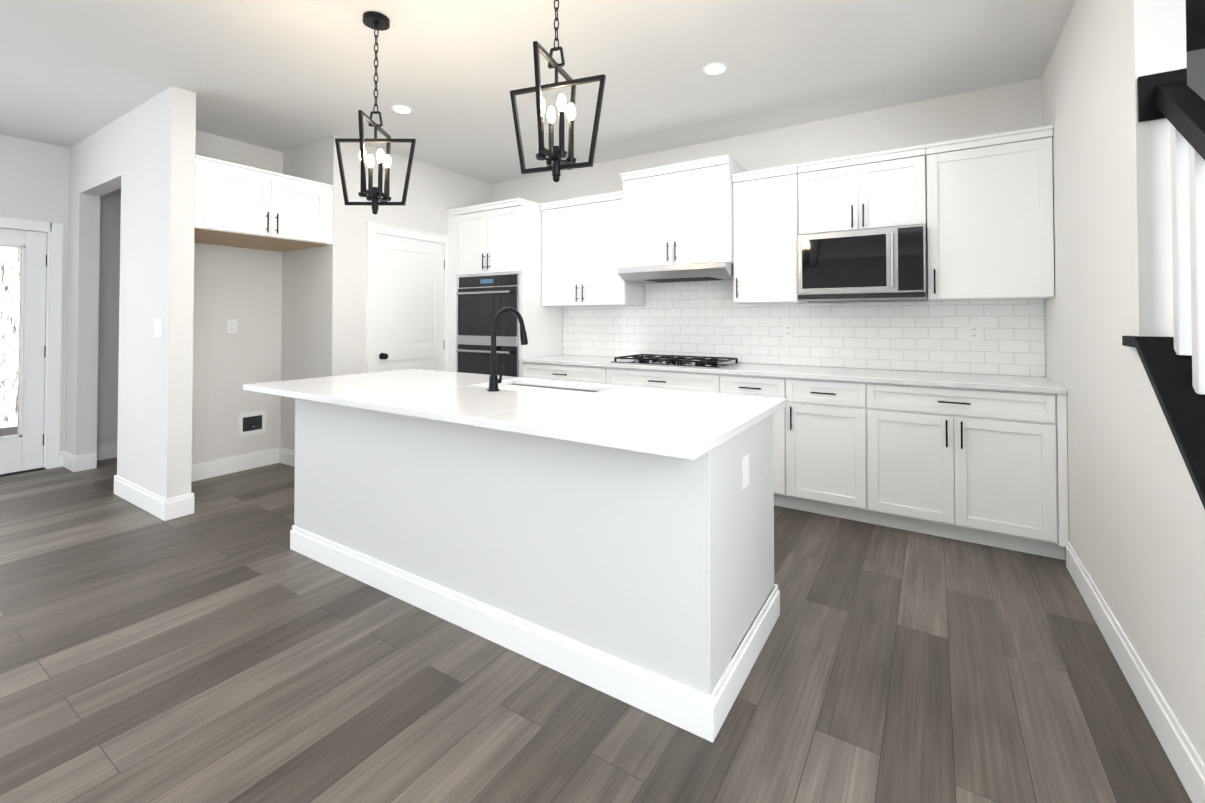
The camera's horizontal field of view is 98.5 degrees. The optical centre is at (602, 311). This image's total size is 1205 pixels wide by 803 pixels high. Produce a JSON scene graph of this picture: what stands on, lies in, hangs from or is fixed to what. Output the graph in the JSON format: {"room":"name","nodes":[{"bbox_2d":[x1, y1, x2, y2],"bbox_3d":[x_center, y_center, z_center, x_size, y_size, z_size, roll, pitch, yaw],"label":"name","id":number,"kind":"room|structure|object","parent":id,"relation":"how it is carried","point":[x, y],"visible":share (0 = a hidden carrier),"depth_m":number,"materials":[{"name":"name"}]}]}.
{"room":"kitchen","nodes":[
{"label":"kitchen","id":0,"kind":"room"},
{"bbox_2d":[0,134,67,450],"bbox_3d":[-6.155,-0.076,2.359,0.150,2.780,11.300,-1,-1,33],"label":"wall","id":1,"kind":"structure","parent":0,"point":[33,174],"depth_m":4.39,"materials":[{"name":"beige paint"}]},
{"bbox_2d":[0,217,62,476],"bbox_3d":[-5.039,0.288,4.086,0.168,2.105,1.070,-1,-1,33],"label":"door","id":2,"kind":"structure","parent":1,"relation":"in","point":[32,444],"depth_m":4.39,"materials":[{"name":"white paint"}]},
{"bbox_2d":[80,443,116,466],"bbox_3d":[-3.864,1.299,5.776,0.014,0.135,2.740,-1,-1,33],"label":"baseboard","id":3,"kind":"structure","parent":1,"relation":"attached to","point":[106,451],"depth_m":4.70,"materials":[{"name":"white paint"}]},
{"bbox_2d":[64,86,199,498],"bbox_3d":[-3.689,-0.051,3.983,2.260,2.780,0.130,-1,-1,33],"label":"wall","id":4,"kind":"structure","parent":0,"point":[162,139],"depth_m":3.63,"materials":[{"name":"beige paint"}]},
{"bbox_2d":[60,451,79,471],"bbox_3d":[-4.548,1.278,4.416,0.324,0.135,0.030,-1,-1,33],"label":"baseboard","id":5,"kind":"structure","parent":4,"relation":"attached to","point":[68,460],"depth_m":4.39,"materials":[{"name":"white paint"}]},
{"bbox_2d":[114,475,171,520],"bbox_3d":[-3.167,1.264,3.544,0.958,0.135,0.014,-1,-1,33],"label":"baseboard","id":6,"kind":"structure","parent":4,"relation":"attached to","point":[158,506],"depth_m":3.48,"materials":[{"name":"white paint"}]},
{"bbox_2d":[154,319,161,336],"bbox_3d":[-2.917,0.110,3.406,0.115,0.115,0.008,-1,-1,33],"label":"light switch","id":7,"kind":"object","parent":4,"relation":"attached to","point":[157,327],"visible":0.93,"depth_m":3.40,"materials":[{"name":"white plastic"}]},
{"bbox_2d":[172,492,194,515],"bbox_3d":[-3.025,1.266,3.624,0.804,0.135,0.014,-1,-1,33],"label":"baseboard","id":8,"kind":"structure","parent":4,"relation":"attached to","point":[183,504],"depth_m":3.37,"materials":[{"name":"white paint"}]},
{"bbox_2d":[112,115,279,476],"bbox_3d":[-2.738,-0.036,4.990,0.120,2.780,2.850,-1,-1,33],"label":"wall","id":9,"kind":"structure","parent":0,"point":[116,198],"depth_m":4.35,"materials":[{"name":"beige paint"}]},
{"bbox_2d":[227,319,236,332],"bbox_3d":[-3.085,0.124,4.325,0.007,0.115,0.072,-1,-1,33],"label":"outlet","id":10,"kind":"object","parent":9,"relation":"attached to","point":[231,325],"visible":1,"depth_m":4.32,"materials":[{"name":"white plastic"}]},
{"bbox_2d":[191,447,279,481],"bbox_3d":[-3.126,1.275,4.238,0.014,0.135,0.940,-1,-1,33],"label":"baseboard","id":11,"kind":"structure","parent":9,"relation":"attached to","point":[213,468],"depth_m":4.32,"materials":[{"name":"white paint"}]},
{"bbox_2d":[238,410,265,436],"bbox_3d":[-2.990,0.961,4.441,0.030,0.200,0.210,-1,-1,33],"label":"outlet box","id":12,"kind":"object","parent":9,"relation":"attached to","point":[252,423],"visible":1,"depth_m":4.44,"materials":[{"name":"white plastic"}]},
{"bbox_2d":[194,155,332,251],"bbox_3d":[-2.775,-0.786,4.046,0.842,0.489,0.936,-1,-1,33],"label":"upper cabinet","id":13,"kind":"object","parent":9,"relation":"attached to","point":[240,206],"visible":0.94,"depth_m":3.81,"materials":[{"name":"white paint"}]},
{"bbox_2d":[280,140,319,450],"bbox_3d":[-2.551,-0.043,4.520,0.660,2.780,0.120,-1,-1,33],"label":"wall","id":14,"kind":"structure","parent":0,"point":[299,269],"depth_m":4.51,"materials":[{"name":"beige paint"}]},
{"bbox_2d":[280,447,294,466],"bbox_3d":[-2.527,1.278,4.405,0.804,0.135,0.014,-1,-1,33],"label":"baseboard","id":15,"kind":"structure","parent":14,"relation":"attached to","point":[287,456],"depth_m":4.54,"materials":[{"name":"white paint"}]},
{"bbox_2d":[320,135,491,376],"bbox_3d":[-1.768,-0.036,5.005,0.120,2.780,1.780,-1,-1,33],"label":"wall","id":16,"kind":"structure","parent":0,"point":[432,190],"depth_m":4.40,"materials":[{"name":"beige paint"}]},
{"bbox_2d":[366,222,447,372],"bbox_3d":[-1.756,0.293,4.832,0.079,2.117,0.930,-1,-1,33],"label":"door","id":17,"kind":"structure","parent":16,"relation":"in","point":[407,303],"depth_m":4.80,"materials":[{"name":"white paint"}]},
{"bbox_2d":[0,0,1075,183],"bbox_3d":[-2.664,-1.550,0.155,8.430,0.100,11.300,-1,-1,33],"label":"ceiling","id":18,"kind":"structure","parent":0,"point":[282,75],"depth_m":3.06,"materials":[{"name":"white paint"}]},
{"bbox_2d":[335,11,415,213],"bbox_3d":[-1.128,-0.969,2.582,0.339,0.980,0.298,-1,-1,33],"label":"pendant light","id":19,"kind":"object","parent":18,"relation":"hanging from","point":[377,21],"visible":1,"depth_m":2.57,"materials":[{"name":"black metal"}]},
{"bbox_2d":[391,105,412,113],"bbox_3d":[-1.433,-1.442,3.710,0.150,0.008,0.150,-1,-1,33],"label":"recessed light","id":20,"kind":"object","parent":18,"relation":"in","point":[403,109],"visible":1,"depth_m":3.70,"materials":[{"name":"white paint"}]},
{"bbox_2d":[510,0,605,181],"bbox_3d":[-0.175,-0.978,1.975,0.389,0.980,0.341,-1,-1,33],"label":"pendant light","id":21,"kind":"object","parent":18,"relation":"hanging from","point":[555,163],"visible":1,"depth_m":1.95,"materials":[{"name":"black metal"}]},
{"bbox_2d":[703,62,727,74],"bbox_3d":[0.676,-1.451,3.112,0.150,0.008,0.150,-1,-1,33],"label":"recessed light","id":22,"kind":"object","parent":18,"relation":"in","point":[716,68],"visible":1,"depth_m":3.10,"materials":[{"name":"white paint"}]},
{"bbox_2d":[0,426,1191,802],"bbox_3d":[-3.866,1.351,0.877,11.280,0.120,11.300,-1,-1,33],"label":"floor","id":23,"kind":"structure","parent":0,"point":[222,644],"depth_m":1.80,"materials":[{"name":"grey wood"}]},
{"bbox_2d":[445,198,562,376],"bbox_3d":[-1.001,0.172,5.172,0.986,2.370,0.704,-1,-1,33],"label":"tall cabinet","id":24,"kind":"object","parent":23,"relation":"on","point":[494,258],"visible":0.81,"depth_m":4.89,"materials":[{"name":"white paint"}]},
{"bbox_2d":[290,381,779,742],"bbox_3d":[-0.478,0.873,2.583,2.455,0.889,0.836,-1,-1,33],"label":"kitchen island","id":25,"kind":"object","parent":23,"relation":"on","point":[616,541],"depth_m":1.94,"materials":[{"name":"white paint"}]},
{"bbox_2d":[243,369,786,460],"bbox_3d":[-0.563,0.412,2.586,2.624,0.030,1.090,-1,-1,33],"label":"island countertop","id":26,"kind":"structure","parent":25,"relation":"on","point":[684,425],"depth_m":2.12,"materials":[{"name":"white stone"}]},
{"bbox_2d":[487,307,527,391],"bbox_3d":[-0.470,0.188,2.674,0.092,0.420,0.282,-1,-1,33],"label":"faucet","id":27,"kind":"object","parent":26,"relation":"on","point":[494,380],"visible":1,"depth_m":2.58,"materials":[{"name":"black metal"}]},
{"bbox_2d":[523,362,610,383],"bbox_3d":[-0.158,0.904,4.675,0.950,0.890,0.617,-1,-1,33],"label":"base cabinet","id":28,"kind":"object","parent":23,"relation":"on","point":[589,374],"depth_m":4.40,"materials":[{"name":"white paint"}]},
{"bbox_2d":[611,367,730,393],"bbox_3d":[0.593,0.897,4.195,1.080,0.890,0.617,-1,-1,33],"label":"base cabinet","id":29,"kind":"object","parent":23,"relation":"on","point":[677,380],"depth_m":3.88,"materials":[{"name":"white paint"}]},
{"bbox_2d":[731,375,798,509],"bbox_3d":[1.186,0.891,3.817,0.575,0.890,0.617,-1,-1,33],"label":"base cabinet","id":30,"kind":"object","parent":23,"relation":"on","point":[786,451],"depth_m":3.45,"materials":[{"name":"white paint"}]},
{"bbox_2d":[795,378,882,525],"bbox_3d":[1.579,0.887,3.566,0.605,0.890,0.617,-1,-1,33],"label":"base cabinet","id":31,"kind":"object","parent":23,"relation":"on","point":[837,422],"depth_m":3.27,"materials":[{"name":"white paint"}]},
{"bbox_2d":[879,383,1068,559],"bbox_3d":[2.148,0.882,3.204,0.992,0.890,0.617,-1,-1,33],"label":"base cabinet","id":32,"kind":"object","parent":23,"relation":"on","point":[984,467],"depth_m":2.89,"materials":[{"name":"white paint"}]},
{"bbox_2d":[521,355,1066,393],"bbox_3d":[0.998,0.432,3.932,3.706,0.030,0.638,-1,-1,33],"label":"countertop","id":33,"kind":"structure","parent":32,"relation":"on","point":[992,382],"depth_m":3.36,"materials":[{"name":"white stone"}]},
{"bbox_2d":[610,354,740,368],"bbox_3d":[0.590,0.397,4.194,0.918,0.046,0.518,-1,-1,33],"label":"cooktop","id":34,"kind":"object","parent":33,"relation":"in","point":[683,361],"visible":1,"depth_m":4.08,"materials":[{"name":"black metal"}]},
{"bbox_2d":[492,79,1039,376],"bbox_3d":[0.334,-0.038,4.832,8.130,2.780,0.150,-1,-1,33],"label":"wall","id":35,"kind":"structure","parent":0,"point":[1014,106],"depth_m":3.86,"materials":[{"name":"beige paint"}]},
{"bbox_2d":[540,193,643,306],"bbox_3d":[-0.099,-0.524,4.819,0.914,0.950,0.347,-1,-1,33],"label":"upper cabinet","id":36,"kind":"object","parent":35,"relation":"attached to","point":[581,237],"depth_m":4.66,"materials":[{"name":"white paint"}]},
{"bbox_2d":[620,157,747,267],"bbox_3d":[0.668,-0.747,4.292,0.922,0.780,0.417,-1,-1,33],"label":"upper cabinet","id":37,"kind":"object","parent":35,"relation":"attached to","point":[670,214],"depth_m":4.09,"materials":[{"name":"white paint"}]},
{"bbox_2d":[617,262,733,282],"bbox_3d":[0.645,-0.305,4.248,0.918,0.100,0.503,-1,-1,33],"label":"range hood","id":38,"kind":"object","parent":37,"relation":"attached to","point":[709,271],"visible":0.88,"depth_m":4.07,"materials":[{"name":"silver metal"}]},
{"bbox_2d":[732,165,807,303],"bbox_3d":[1.276,-0.537,3.942,0.467,0.950,0.347,-1,-1,33],"label":"upper cabinet","id":39,"kind":"object","parent":35,"relation":"attached to","point":[765,202],"depth_m":3.80,"materials":[{"name":"white paint"}]},
{"bbox_2d":[563,280,1044,376],"bbox_3d":[1.168,0.030,4.203,3.704,0.777,0.008,-1,-1,33],"label":"tiled wall","id":40,"kind":"structure","parent":35,"relation":"attached to","point":[711,318],"depth_m":3.90,"materials":[{"name":"white tile"}]},
{"bbox_2d":[784,323,793,337],"bbox_3d":[1.440,0.149,4.018,0.072,0.115,0.007,-1,-1,33],"label":"outlet","id":41,"kind":"object","parent":40,"relation":"attached to","point":[788,330],"visible":1,"depth_m":4.01,"materials":[{"name":"white plastic"}]},
{"bbox_2d":[967,324,980,340],"bbox_3d":[2.424,0.140,3.390,0.072,0.115,0.007,-1,-1,33],"label":"outlet","id":42,"kind":"object","parent":40,"relation":"attached to","point":[973,332],"visible":1,"depth_m":3.39,"materials":[{"name":"white plastic"}]},
{"bbox_2d":[800,145,927,234],"bbox_3d":[1.799,-0.778,3.612,0.767,0.478,0.347,-1,-1,33],"label":"upper cabinet","id":43,"kind":"object","parent":35,"relation":"attached to","point":[873,190],"depth_m":3.44,"materials":[{"name":"white paint"}]},
{"bbox_2d":[797,224,926,300],"bbox_3d":[1.772,-0.308,3.562,0.763,0.456,0.447,-1,-1,33],"label":"microwave","id":44,"kind":"object","parent":43,"relation":"attached to","point":[887,263],"visible":1,"depth_m":3.39,"materials":[{"name":"silver metal"}]},
{"bbox_2d":[926,125,1053,300],"bbox_3d":[2.382,-0.548,3.236,0.608,0.950,0.347,-1,-1,33],"label":"upper cabinet","id":45,"kind":"object","parent":35,"relation":"attached to","point":[986,217],"depth_m":3.08,"materials":[{"name":"white paint"}]},
{"bbox_2d":[1036,0,1204,763],"bbox_3d":[1.877,-0.086,1.757,0.120,2.780,3.337,-1,-1,33],"label":"wall","id":46,"kind":"structure","parent":0,"point":[1136,511],"depth_m":1.89,"materials":[{"name":"beige paint"}]},
{"bbox_2d":[1066,541,1204,802],"bbox_3d":[1.674,1.234,1.543,0.014,0.135,2.680,-1,-1,33],"label":"baseboard","id":47,"kind":"structure","parent":46,"relation":"attached to","point":[1186,761],"depth_m":1.67,"materials":[{"name":"white paint"}]},
{"bbox_2d":[1122,68,1204,508],"bbox_3d":[2.224,0.098,1.316,1.220,2.400,3.297,-1,-1,33],"label":"stair railing","id":48,"kind":"object","parent":46,"relation":"attached to","point":[1174,367],"visible":0.6,"depth_m":1.56,"materials":[{"name":"black wood"}]},
{"bbox_2d":[1186,0,1204,51],"bbox_3d":[2.820,-1.463,2.140,1.076,0.011,1.748,-1,-1,33],"label":"ceiling soffit","id":49,"kind":"structure","parent":0,"point":[1195,24],"depth_m":2.64,"materials":[{"name":"grey carpet"}]},
{"label":"outside","id":50,"kind":"structure","parent":0,"visible":0},
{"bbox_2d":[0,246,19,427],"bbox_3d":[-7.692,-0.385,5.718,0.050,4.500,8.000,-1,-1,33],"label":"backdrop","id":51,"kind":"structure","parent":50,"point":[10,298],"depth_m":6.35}
]}

